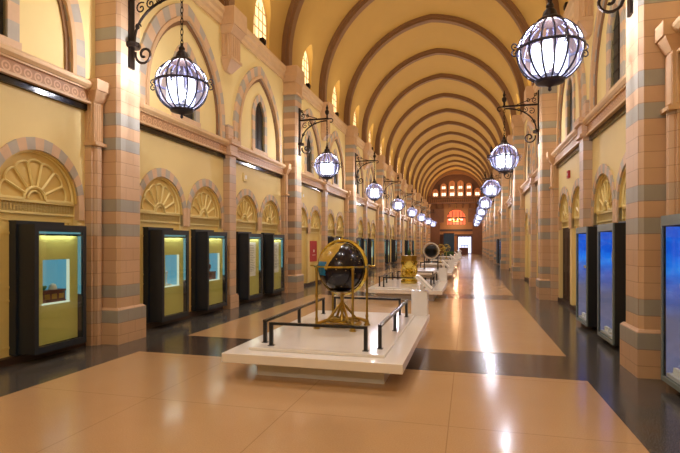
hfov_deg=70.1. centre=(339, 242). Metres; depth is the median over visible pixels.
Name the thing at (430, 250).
globe
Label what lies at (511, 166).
trim
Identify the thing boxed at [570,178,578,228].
door
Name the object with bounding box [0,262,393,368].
baseboard
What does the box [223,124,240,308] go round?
pilaster
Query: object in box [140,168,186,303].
door
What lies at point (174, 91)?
lantern
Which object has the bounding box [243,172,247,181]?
wall plate
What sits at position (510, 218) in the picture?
door
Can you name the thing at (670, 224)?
display case
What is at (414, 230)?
door
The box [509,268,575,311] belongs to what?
baseboard
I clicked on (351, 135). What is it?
stone pillar
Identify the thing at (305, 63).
window
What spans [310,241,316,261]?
poster
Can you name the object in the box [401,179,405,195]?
trim
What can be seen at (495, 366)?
floor
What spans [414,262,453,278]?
display platform
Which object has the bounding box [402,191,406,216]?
trim
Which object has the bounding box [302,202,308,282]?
arch
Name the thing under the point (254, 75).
trim
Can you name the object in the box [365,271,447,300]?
display platform
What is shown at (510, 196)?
trim
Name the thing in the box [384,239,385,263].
display case
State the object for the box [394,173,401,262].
stone pillar
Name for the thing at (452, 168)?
ceiling
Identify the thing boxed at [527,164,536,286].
trim
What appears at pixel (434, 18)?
trim
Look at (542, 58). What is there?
lantern
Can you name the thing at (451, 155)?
trim
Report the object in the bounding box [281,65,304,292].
stone pillar
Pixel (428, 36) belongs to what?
ceiling
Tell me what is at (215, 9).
trim
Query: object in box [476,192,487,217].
lantern
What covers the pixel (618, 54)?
window
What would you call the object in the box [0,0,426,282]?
wall
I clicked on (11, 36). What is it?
window
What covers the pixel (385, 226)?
door
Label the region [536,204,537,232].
door
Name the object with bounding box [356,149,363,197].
trim
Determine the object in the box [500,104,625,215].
trim
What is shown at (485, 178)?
wall bracket
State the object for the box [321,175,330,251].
pilaster
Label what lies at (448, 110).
trim
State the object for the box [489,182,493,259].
stone pillar
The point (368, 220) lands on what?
door
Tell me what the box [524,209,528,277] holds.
door
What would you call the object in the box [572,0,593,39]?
trim
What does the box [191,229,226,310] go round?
display case
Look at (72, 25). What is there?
trim
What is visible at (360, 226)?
door
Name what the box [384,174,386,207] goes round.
trim
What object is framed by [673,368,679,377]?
label card
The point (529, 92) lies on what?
trim
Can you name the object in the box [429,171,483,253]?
wall
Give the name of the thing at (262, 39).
floodlight
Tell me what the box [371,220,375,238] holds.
door
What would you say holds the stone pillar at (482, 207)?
on the floor
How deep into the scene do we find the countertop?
66.06 m
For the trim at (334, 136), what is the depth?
22.20 m
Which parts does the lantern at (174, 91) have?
bulb, bulb, chain, bulb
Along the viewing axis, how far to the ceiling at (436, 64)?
29.20 m
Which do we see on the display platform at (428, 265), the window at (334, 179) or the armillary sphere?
the armillary sphere
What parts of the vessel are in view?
bulb, lid plate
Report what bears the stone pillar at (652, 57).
on the floor
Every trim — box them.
[0,42,427,227]
[0,73,426,228]
[57,0,85,77]
[140,3,224,137]
[192,0,422,202]
[219,0,234,5]
[220,5,246,74]
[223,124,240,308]
[233,66,281,162]
[281,0,559,65]
[302,108,322,179]
[319,0,536,101]
[320,102,333,140]
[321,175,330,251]
[325,131,344,189]
[344,14,524,125]
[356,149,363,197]
[361,48,515,142]
[363,142,371,169]
[363,193,368,238]
[365,161,375,202]
[375,73,509,154]
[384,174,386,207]
[385,93,504,164]
[386,165,392,185]
[387,204,390,264]
[388,178,394,210]
[393,108,499,172]
[400,121,497,178]
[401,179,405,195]
[401,211,404,254]
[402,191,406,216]
[406,131,493,184]
[411,140,492,184]
[412,189,415,202]
[412,218,414,240]
[415,148,490,192]
[418,154,488,193]
[420,222,421,255]
[421,160,486,198]
[424,165,484,198]
[427,169,484,201]
[428,195,484,207]
[430,208,481,253]
[431,174,481,198]
[440,184,472,234]
[489,15,679,220]
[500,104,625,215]
[507,0,573,152]
[507,135,512,153]
[508,166,512,198]
[509,189,512,272]
[523,124,534,182]
[524,86,536,128]
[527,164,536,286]
[535,124,537,169]
[557,38,586,146]
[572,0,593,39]
[573,100,591,226]
[589,0,607,111]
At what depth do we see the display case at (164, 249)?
9.21 m
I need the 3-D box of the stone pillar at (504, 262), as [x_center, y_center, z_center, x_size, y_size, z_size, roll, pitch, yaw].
[10.120,-2.045,29.804,0.520,7.290,1.110,0,0,15]
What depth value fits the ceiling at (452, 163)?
65.46 m
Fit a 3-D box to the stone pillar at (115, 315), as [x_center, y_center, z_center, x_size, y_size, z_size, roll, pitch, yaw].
[-3.621,-2.045,7.989,0.520,7.290,1.110,0,0,15]
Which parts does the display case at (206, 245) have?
plate, fabric panel, door frame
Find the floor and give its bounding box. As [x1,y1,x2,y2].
[0,254,679,452]
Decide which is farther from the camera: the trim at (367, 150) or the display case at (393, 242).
the display case at (393, 242)
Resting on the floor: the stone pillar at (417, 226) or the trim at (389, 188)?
the stone pillar at (417, 226)
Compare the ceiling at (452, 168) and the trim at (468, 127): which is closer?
the trim at (468, 127)
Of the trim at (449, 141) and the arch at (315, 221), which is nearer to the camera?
the arch at (315, 221)
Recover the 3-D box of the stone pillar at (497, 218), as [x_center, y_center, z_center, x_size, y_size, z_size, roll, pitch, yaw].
[12.213,-2.045,37.733,0.520,7.290,1.110,0,0,15]
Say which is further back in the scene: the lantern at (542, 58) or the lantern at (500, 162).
the lantern at (500, 162)
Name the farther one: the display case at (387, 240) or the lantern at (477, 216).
the lantern at (477, 216)
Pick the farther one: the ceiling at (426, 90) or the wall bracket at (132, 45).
the ceiling at (426, 90)
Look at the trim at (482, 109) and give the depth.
34.72 m
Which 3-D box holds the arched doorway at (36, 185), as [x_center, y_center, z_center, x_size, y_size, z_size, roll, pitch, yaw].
[-4.251,0.072,6.758,0.170,3.056,1.630,0,0,15]
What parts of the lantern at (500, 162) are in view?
bulb, bulb, chain, bulb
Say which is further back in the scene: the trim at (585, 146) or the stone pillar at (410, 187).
the stone pillar at (410, 187)
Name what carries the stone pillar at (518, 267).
on the floor
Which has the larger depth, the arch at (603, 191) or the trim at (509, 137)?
the trim at (509, 137)
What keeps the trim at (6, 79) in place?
attached to the wall at (23, 113)
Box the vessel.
[400,248,417,283]
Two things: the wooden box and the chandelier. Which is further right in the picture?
the chandelier
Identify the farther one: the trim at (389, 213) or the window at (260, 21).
the trim at (389, 213)
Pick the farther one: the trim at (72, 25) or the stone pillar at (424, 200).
the stone pillar at (424, 200)
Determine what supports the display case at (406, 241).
attached to the door
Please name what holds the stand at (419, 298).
on the display platform at (380, 349)
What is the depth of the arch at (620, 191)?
7.98 m
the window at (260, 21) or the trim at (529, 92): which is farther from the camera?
the trim at (529, 92)
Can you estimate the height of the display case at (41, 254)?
1.790 m
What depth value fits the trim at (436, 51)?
26.77 m
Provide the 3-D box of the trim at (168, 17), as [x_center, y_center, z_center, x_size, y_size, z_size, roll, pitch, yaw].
[-3.230,-3.785,10.264,0.115,2.530,3.240,0,0,15]
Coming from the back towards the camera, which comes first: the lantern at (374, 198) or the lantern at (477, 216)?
the lantern at (477, 216)
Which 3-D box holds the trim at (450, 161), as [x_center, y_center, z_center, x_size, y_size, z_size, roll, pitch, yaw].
[14.758,-8.230,62.503,8.560,5.100,0.420,0,0,15]
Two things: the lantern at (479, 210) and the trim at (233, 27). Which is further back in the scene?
the lantern at (479, 210)
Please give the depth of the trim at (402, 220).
43.56 m
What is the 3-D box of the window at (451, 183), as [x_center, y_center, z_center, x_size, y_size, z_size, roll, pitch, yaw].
[16.513,-7.950,71.504,0.900,2.500,0.100,0,0,15]
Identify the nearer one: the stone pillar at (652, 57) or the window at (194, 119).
the stone pillar at (652, 57)
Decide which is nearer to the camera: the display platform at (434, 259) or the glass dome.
the glass dome
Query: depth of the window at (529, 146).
20.03 m
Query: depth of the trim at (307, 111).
18.81 m
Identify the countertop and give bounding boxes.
[459,247,468,254]
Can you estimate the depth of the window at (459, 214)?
71.48 m
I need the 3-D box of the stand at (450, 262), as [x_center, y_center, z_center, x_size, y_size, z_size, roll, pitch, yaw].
[5.661,0.927,24.517,0.375,0.725,0.400,0,0,15]
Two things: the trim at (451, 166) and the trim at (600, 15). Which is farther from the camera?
the trim at (451, 166)
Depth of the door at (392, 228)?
38.71 m
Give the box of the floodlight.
[259,37,265,44]
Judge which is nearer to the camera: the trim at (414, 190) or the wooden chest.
the wooden chest
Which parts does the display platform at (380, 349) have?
post, post, rail, post, rail, post, post, rail, post, rail, post, post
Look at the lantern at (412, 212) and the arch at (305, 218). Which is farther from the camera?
the lantern at (412, 212)
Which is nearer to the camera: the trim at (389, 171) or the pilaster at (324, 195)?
the pilaster at (324, 195)
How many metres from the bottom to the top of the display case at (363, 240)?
1.790 m
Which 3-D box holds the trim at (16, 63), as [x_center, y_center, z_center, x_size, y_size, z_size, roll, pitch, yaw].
[2.511,-2.353,31.812,0.220,0.395,82.000,0,0,15]
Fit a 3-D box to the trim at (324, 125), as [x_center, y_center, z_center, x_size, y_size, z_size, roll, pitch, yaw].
[-0.541,-4.955,19.897,0.400,1.470,0.700,0,0,15]
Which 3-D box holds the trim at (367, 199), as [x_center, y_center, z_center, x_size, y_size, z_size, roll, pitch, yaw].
[1.499,-0.650,27.839,0.290,4.500,0.500,0,0,15]
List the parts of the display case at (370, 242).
door frame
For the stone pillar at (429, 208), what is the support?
on the floor
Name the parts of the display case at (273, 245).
plate, text panel, fabric panel, door frame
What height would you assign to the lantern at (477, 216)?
2.046 m
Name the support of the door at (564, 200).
in the wall at (609, 148)
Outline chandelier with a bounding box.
[449,204,462,221]
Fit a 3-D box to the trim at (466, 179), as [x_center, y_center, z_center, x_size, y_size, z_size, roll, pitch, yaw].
[17.045,-8.236,71.167,7.400,3.672,0.320,0,0,15]
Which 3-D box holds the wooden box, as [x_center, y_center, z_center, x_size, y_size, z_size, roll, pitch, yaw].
[-2.959,0.740,11.009,0.110,0.180,0.380,0,0,15]
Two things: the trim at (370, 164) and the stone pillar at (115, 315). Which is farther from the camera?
the trim at (370, 164)
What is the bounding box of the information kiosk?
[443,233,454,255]
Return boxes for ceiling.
[235,0,568,60]
[292,0,548,97]
[327,0,530,121]
[350,22,519,138]
[367,55,511,150]
[379,79,505,155]
[389,98,500,167]
[397,112,496,172]
[404,125,494,178]
[409,135,492,184]
[413,143,489,188]
[417,150,487,192]
[421,157,484,194]
[424,162,483,194]
[426,167,481,201]
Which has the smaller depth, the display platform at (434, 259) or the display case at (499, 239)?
the display case at (499, 239)
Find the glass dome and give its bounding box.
[48,283,56,289]
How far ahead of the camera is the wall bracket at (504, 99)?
14.04 m
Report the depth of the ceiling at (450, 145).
53.40 m
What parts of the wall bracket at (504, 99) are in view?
plate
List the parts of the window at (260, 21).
frame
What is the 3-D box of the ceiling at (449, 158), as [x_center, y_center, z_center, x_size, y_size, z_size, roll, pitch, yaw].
[14.235,-8.305,60.521,8.900,5.290,4.100,0,0,15]
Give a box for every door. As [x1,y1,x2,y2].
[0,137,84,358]
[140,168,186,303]
[186,179,223,311]
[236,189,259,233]
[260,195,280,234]
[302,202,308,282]
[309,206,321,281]
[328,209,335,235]
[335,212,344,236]
[357,217,363,237]
[367,219,370,237]
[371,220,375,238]
[384,223,386,238]
[391,225,393,238]
[414,230,415,254]
[458,236,470,252]
[509,218,510,236]
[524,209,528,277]
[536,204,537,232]
[558,187,569,301]
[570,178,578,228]
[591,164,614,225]
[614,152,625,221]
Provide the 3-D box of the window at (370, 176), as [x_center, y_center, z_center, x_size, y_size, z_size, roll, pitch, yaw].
[1.836,-3.395,29.746,0.170,1.710,1.040,0,0,15]
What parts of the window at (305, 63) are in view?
frame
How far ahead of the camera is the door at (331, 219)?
21.39 m
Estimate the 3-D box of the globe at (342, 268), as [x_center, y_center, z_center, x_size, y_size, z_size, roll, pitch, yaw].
[0.034,0.580,7.262,0.858,1.350,0.858,0,0,-42]
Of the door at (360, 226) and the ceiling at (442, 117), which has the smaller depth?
the door at (360, 226)
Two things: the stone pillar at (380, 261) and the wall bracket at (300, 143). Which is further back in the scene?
the stone pillar at (380, 261)
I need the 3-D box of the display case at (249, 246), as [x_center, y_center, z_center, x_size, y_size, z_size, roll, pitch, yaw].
[-2.449,0.595,13.000,0.410,1.790,0.920,0,0,15]
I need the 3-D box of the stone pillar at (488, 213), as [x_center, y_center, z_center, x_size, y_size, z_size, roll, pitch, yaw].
[16.398,-2.045,53.590,0.520,7.290,1.110,0,0,15]
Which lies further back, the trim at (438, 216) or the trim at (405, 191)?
the trim at (438, 216)
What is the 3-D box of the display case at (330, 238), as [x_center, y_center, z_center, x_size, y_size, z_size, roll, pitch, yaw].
[-0.343,0.595,20.977,0.410,1.790,0.920,0,0,15]
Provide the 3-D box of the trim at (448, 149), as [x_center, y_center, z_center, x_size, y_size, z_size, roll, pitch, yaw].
[12.666,-8.230,54.575,8.560,5.100,0.420,0,0,15]
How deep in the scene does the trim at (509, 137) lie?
25.52 m
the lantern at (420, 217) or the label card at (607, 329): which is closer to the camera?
the label card at (607, 329)
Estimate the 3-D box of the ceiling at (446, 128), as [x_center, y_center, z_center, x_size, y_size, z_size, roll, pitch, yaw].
[10.050,-8.305,44.664,8.900,5.290,4.100,0,0,15]
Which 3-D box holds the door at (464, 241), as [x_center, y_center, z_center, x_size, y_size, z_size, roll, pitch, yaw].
[18.400,0.300,71.600,1.800,2.600,0.150,0,0,15]
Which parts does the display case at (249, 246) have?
plate, text panel, fabric panel, door frame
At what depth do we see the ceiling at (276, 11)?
14.88 m
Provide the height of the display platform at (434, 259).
0.632 m
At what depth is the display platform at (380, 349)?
5.83 m
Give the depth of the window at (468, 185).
70.86 m
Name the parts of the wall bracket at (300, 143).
plate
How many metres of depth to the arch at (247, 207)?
13.22 m
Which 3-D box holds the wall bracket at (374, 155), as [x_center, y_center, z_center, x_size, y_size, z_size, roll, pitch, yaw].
[1.283,-3.675,23.656,1.228,1.650,0.228,0,0,15]
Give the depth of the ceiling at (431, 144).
49.37 m
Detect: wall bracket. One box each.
[126,0,166,69]
[298,105,332,155]
[355,150,378,184]
[383,175,400,198]
[400,189,414,206]
[482,172,500,195]
[487,145,513,179]
[497,90,538,144]
[597,0,632,17]
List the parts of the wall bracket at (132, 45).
plate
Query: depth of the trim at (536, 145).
17.34 m
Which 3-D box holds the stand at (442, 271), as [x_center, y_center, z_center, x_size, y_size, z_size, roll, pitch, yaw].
[3.569,0.927,16.588,0.375,0.725,0.400,0,0,15]
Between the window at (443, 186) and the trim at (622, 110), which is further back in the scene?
the window at (443, 186)
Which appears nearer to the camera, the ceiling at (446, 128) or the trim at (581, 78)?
the trim at (581, 78)
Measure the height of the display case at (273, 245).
1.790 m
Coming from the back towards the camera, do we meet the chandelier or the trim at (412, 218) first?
the chandelier
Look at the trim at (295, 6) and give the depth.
15.78 m
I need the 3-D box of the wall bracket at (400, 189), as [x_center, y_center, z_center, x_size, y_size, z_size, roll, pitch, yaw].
[5.468,-3.675,39.513,1.228,1.650,0.228,0,0,15]
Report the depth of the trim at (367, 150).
27.59 m
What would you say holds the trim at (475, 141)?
attached to the wall at (23, 113)
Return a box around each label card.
[604,326,611,332]
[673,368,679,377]
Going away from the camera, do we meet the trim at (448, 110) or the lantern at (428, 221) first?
the trim at (448, 110)
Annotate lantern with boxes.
[150,0,213,118]
[311,121,342,180]
[364,161,384,201]
[390,191,405,211]
[406,205,417,217]
[416,202,426,222]
[424,216,432,224]
[475,207,483,221]
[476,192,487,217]
[477,180,492,210]
[480,167,500,199]
[487,107,520,175]
[511,0,588,90]
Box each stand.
[411,274,433,315]
[439,260,449,280]
[448,254,455,268]
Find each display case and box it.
[8,220,85,355]
[143,227,188,322]
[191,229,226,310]
[236,231,262,299]
[261,233,283,293]
[328,236,338,243]
[356,238,360,246]
[361,238,366,256]
[367,238,373,267]
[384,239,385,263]
[386,239,389,263]
[391,239,396,261]
[405,240,408,254]
[496,239,498,262]
[499,239,500,264]
[576,224,600,326]
[597,221,625,345]
[661,214,679,391]
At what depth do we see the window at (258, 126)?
13.94 m
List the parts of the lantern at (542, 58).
bulb, bulb, bulb, bulb, bulb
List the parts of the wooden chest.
plinth moulding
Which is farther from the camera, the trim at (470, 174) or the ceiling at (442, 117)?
the trim at (470, 174)
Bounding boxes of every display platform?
[222,296,429,383]
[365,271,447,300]
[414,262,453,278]
[421,257,457,267]
[430,255,459,261]
[439,253,460,257]
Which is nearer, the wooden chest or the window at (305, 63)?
the wooden chest
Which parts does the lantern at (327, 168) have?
bulb, bulb, bulb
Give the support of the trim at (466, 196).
attached to the wall at (443, 225)
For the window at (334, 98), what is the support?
attached to the ceiling at (380, 17)
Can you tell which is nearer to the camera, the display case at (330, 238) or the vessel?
the vessel
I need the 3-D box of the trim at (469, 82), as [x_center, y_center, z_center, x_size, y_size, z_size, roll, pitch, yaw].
[6.388,-8.230,30.789,8.560,5.100,0.420,0,0,15]
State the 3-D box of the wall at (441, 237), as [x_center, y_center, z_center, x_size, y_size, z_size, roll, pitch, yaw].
[17.603,-4.900,73.284,10.000,13.000,0.100,0,0,15]
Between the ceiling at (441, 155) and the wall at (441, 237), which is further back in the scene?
the wall at (441, 237)
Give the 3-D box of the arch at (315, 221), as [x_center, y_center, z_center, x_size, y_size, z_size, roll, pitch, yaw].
[-1.018,0.072,19.009,0.170,3.056,1.630,0,0,15]
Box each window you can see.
[0,0,21,50]
[171,42,200,127]
[251,94,267,156]
[254,0,266,46]
[302,51,308,84]
[304,130,313,175]
[332,87,336,112]
[332,148,338,186]
[353,112,355,125]
[356,164,359,195]
[369,174,372,201]
[432,189,437,197]
[441,184,446,197]
[447,210,464,223]
[449,181,454,195]
[457,180,463,195]
[466,183,471,196]
[474,188,480,196]
[527,139,530,174]
[565,68,574,137]
[605,0,625,94]
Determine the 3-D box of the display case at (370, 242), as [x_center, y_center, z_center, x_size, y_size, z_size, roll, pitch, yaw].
[1.749,0.595,28.906,0.410,1.790,0.920,0,0,15]
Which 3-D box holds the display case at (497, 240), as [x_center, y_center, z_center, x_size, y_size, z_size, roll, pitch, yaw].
[11.993,0.595,36.410,0.450,1.890,0.920,0,0,15]
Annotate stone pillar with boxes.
[84,0,145,345]
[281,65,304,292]
[344,125,357,242]
[376,155,384,267]
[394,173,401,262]
[407,185,412,254]
[415,193,420,256]
[422,199,425,254]
[427,204,430,245]
[482,207,483,253]
[484,198,485,255]
[486,199,489,257]
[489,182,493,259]
[493,169,500,263]
[500,149,509,269]
[511,115,524,278]
[536,39,558,300]
[620,0,679,379]
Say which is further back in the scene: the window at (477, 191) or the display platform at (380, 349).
the window at (477, 191)
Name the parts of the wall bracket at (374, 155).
plate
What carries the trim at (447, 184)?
attached to the wall at (443, 225)
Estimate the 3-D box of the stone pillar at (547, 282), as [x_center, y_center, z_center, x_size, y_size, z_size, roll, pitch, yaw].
[5.936,-2.045,13.947,0.520,7.290,1.110,0,0,15]
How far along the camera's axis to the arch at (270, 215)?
14.78 m
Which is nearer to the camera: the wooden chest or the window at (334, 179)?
the wooden chest
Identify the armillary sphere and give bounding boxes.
[436,244,445,261]
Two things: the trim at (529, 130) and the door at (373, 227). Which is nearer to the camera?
the trim at (529, 130)
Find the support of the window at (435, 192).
in the wall at (443, 225)
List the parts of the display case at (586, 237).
door frame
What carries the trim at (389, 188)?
attached to the wall at (23, 113)
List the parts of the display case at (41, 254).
fabric panel, door frame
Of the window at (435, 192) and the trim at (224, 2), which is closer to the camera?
the trim at (224, 2)
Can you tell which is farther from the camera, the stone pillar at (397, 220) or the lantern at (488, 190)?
the stone pillar at (397, 220)
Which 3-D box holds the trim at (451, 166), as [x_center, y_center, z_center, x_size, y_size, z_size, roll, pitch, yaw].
[15.804,-8.230,66.468,8.560,5.100,0.420,0,0,15]
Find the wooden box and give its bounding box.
[209,271,215,279]
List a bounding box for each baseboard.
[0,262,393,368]
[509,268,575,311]
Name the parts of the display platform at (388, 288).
rail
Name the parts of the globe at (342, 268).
leg, leg, central stem, frame, leg, leg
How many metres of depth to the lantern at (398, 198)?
31.38 m
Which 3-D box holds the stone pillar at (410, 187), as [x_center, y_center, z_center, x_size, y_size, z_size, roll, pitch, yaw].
[6.841,-2.045,47.631,0.520,7.290,1.110,0,0,15]
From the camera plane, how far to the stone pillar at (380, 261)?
31.48 m
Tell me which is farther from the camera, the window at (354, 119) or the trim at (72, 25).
the window at (354, 119)
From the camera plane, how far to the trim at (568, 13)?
11.98 m
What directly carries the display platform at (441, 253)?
on the floor
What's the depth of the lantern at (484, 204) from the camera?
29.98 m
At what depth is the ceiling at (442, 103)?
37.29 m
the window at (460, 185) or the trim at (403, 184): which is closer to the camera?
the trim at (403, 184)
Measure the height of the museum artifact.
0.363 m
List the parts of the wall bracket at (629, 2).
plate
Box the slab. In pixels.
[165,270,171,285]
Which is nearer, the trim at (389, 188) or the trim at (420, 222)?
the trim at (389, 188)
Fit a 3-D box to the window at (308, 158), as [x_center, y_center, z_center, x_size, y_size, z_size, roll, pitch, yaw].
[-1.208,-3.395,18.211,0.170,1.710,1.040,0,0,15]
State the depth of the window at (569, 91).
12.01 m
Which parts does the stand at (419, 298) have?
reading panel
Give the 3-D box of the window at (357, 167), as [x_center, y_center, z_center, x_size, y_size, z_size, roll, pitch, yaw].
[0.885,-3.395,26.140,0.170,1.710,1.040,0,0,15]
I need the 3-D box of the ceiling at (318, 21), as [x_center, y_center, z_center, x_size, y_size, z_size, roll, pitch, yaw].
[2.726,-8.305,16.914,8.900,5.290,4.100,0,0,15]
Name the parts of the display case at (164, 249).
plate, fabric panel, door frame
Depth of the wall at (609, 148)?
10.16 m
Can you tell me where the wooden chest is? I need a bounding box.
[43,288,65,303]
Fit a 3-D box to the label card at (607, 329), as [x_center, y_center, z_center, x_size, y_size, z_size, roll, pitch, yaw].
[4.364,1.394,7.836,0.120,0.070,0.220,0,0,15]
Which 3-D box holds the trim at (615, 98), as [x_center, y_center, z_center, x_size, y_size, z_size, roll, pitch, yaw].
[10.265,-2.353,29.766,0.220,0.395,82.000,0,0,15]
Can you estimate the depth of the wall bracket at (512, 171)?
21.96 m
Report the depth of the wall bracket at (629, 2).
6.11 m
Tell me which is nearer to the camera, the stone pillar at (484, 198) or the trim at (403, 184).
the trim at (403, 184)
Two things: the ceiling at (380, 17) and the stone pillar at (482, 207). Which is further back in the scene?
the stone pillar at (482, 207)
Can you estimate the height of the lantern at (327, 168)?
2.046 m
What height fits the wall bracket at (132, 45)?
1.650 m
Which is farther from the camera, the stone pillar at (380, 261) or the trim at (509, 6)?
the stone pillar at (380, 261)
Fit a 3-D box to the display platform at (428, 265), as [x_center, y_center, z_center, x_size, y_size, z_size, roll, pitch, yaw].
[6.393,1.284,31.021,2.130,0.632,3.750,0,0,15]
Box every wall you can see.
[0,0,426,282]
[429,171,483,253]
[434,189,471,253]
[509,0,625,304]
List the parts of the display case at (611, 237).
door frame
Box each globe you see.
[310,237,374,331]
[423,243,439,268]
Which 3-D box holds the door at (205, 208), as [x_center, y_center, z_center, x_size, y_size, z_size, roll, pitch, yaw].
[-3.110,0.072,11.081,0.170,3.056,1.630,0,0,15]
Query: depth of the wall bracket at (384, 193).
31.64 m

